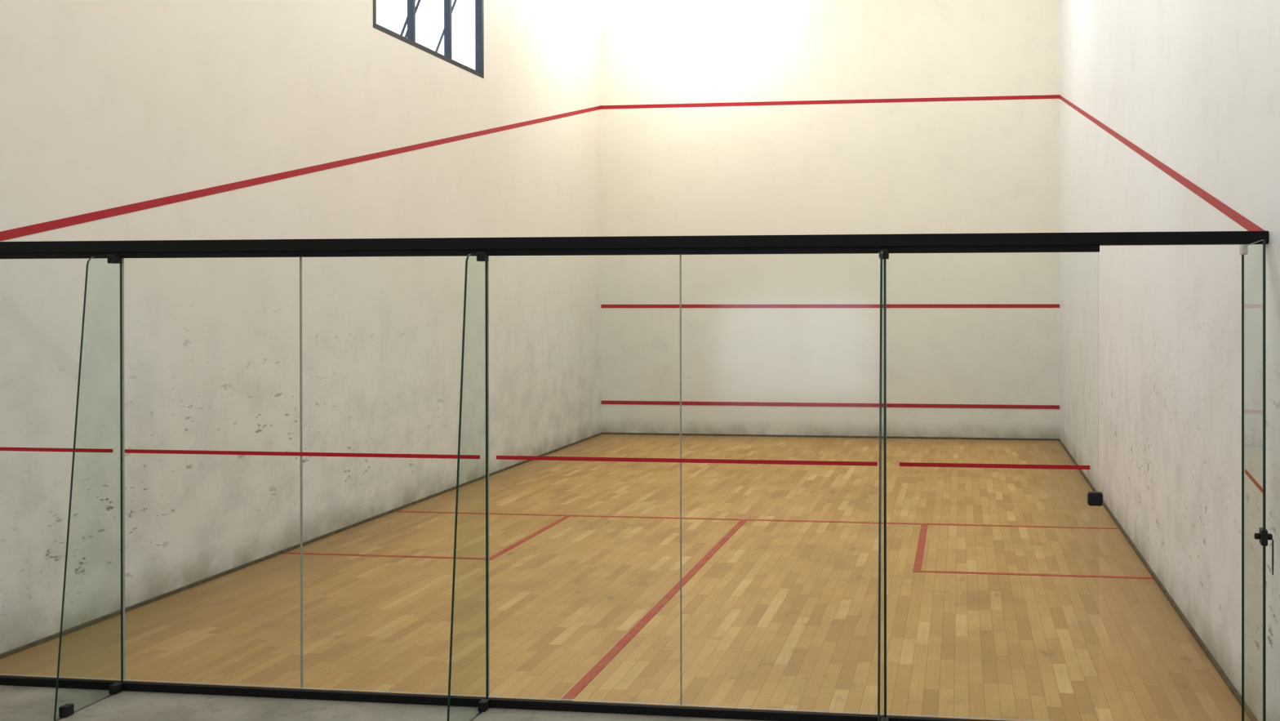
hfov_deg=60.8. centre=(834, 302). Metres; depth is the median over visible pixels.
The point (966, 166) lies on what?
wall
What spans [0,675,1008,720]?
channel
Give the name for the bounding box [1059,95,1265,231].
court boundary line
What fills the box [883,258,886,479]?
joint
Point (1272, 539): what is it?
handle
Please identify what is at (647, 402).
tin line
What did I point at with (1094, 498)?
lock
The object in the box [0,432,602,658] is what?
baseboard
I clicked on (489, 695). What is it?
panel
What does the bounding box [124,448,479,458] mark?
tape
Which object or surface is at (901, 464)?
tape
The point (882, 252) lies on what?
fin
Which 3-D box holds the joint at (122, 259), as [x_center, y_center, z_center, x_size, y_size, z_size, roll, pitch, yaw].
[-3.514,0.816,5.246,0.011,2.085,0.012,0,0,7]
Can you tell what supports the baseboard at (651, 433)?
attached to the wall at (966, 166)
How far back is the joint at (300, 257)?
5.13 m
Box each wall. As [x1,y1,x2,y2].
[0,0,601,653]
[600,0,1059,438]
[1059,0,1279,720]
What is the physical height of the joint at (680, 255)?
2.085 m
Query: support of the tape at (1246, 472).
attached to the leaf
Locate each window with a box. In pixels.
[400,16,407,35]
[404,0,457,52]
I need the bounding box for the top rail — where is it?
[0,231,1268,253]
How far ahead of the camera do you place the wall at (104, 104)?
7.76 m
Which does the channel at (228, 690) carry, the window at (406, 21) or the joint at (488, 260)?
the joint at (488, 260)
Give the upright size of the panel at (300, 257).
2.085 m
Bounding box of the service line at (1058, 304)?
[600,303,1059,307]
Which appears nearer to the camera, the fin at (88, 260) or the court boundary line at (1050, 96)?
the fin at (88, 260)
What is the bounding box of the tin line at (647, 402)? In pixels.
[601,400,1059,408]
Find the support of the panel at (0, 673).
on the channel at (228, 690)
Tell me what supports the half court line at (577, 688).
on the floor
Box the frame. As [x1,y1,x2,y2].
[373,0,484,78]
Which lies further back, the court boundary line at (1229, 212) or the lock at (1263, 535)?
the court boundary line at (1229, 212)
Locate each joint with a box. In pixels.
[121,257,124,679]
[299,257,302,687]
[487,260,489,696]
[680,254,681,704]
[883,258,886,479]
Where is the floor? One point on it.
(1053, 624)
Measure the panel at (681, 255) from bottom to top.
2.085 m
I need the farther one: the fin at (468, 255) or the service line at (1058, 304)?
the service line at (1058, 304)
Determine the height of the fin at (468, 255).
2.130 m
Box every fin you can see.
[53,256,123,720]
[447,253,488,720]
[877,251,886,720]
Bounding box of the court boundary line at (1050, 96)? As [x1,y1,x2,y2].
[600,94,1059,109]
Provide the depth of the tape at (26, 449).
5.28 m
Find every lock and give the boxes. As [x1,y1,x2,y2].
[1087,491,1102,506]
[1253,527,1272,546]
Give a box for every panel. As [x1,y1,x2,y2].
[0,673,120,679]
[124,679,300,687]
[300,257,486,695]
[488,695,679,704]
[680,254,884,713]
[886,252,1098,720]
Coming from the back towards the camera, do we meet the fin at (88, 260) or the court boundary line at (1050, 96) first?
the court boundary line at (1050, 96)
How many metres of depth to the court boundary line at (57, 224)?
7.49 m
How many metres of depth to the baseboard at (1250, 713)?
6.33 m
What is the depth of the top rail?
4.88 m
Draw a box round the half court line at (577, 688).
[560,520,746,700]
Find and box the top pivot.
[1239,244,1248,255]
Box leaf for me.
[1241,239,1266,720]
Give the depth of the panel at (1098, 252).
4.75 m
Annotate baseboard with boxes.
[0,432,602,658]
[602,432,1058,440]
[1058,438,1258,720]
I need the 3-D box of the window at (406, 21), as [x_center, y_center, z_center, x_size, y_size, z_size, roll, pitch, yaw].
[-4.194,-3.184,10.347,0.532,1.286,0.657,0,0,7]
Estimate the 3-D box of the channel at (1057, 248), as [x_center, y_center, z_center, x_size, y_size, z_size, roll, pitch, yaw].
[-1.655,-0.236,5.021,5.678,0.029,0.044,0,0,7]
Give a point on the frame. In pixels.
(479, 4)
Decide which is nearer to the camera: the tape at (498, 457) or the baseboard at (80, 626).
the tape at (498, 457)
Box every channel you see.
[0,244,1099,258]
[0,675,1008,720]
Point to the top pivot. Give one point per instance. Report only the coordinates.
(1243, 250)
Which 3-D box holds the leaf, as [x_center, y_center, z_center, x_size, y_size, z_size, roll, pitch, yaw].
[1.699,0.822,4.322,0.010,2.125,0.605,0,0,14]
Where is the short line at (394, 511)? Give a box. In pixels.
[394,511,1119,528]
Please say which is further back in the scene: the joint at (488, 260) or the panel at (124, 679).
the panel at (124, 679)
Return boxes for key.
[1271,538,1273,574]
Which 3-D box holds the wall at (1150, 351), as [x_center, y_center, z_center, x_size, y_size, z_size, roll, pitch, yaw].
[2.133,-1.420,5.976,0.200,6.800,16.800,0,0,7]
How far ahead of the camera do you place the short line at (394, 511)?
9.15 m
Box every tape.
[0,447,112,452]
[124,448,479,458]
[496,455,877,466]
[899,462,1089,469]
[1244,468,1262,493]
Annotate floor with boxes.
[0,434,1250,720]

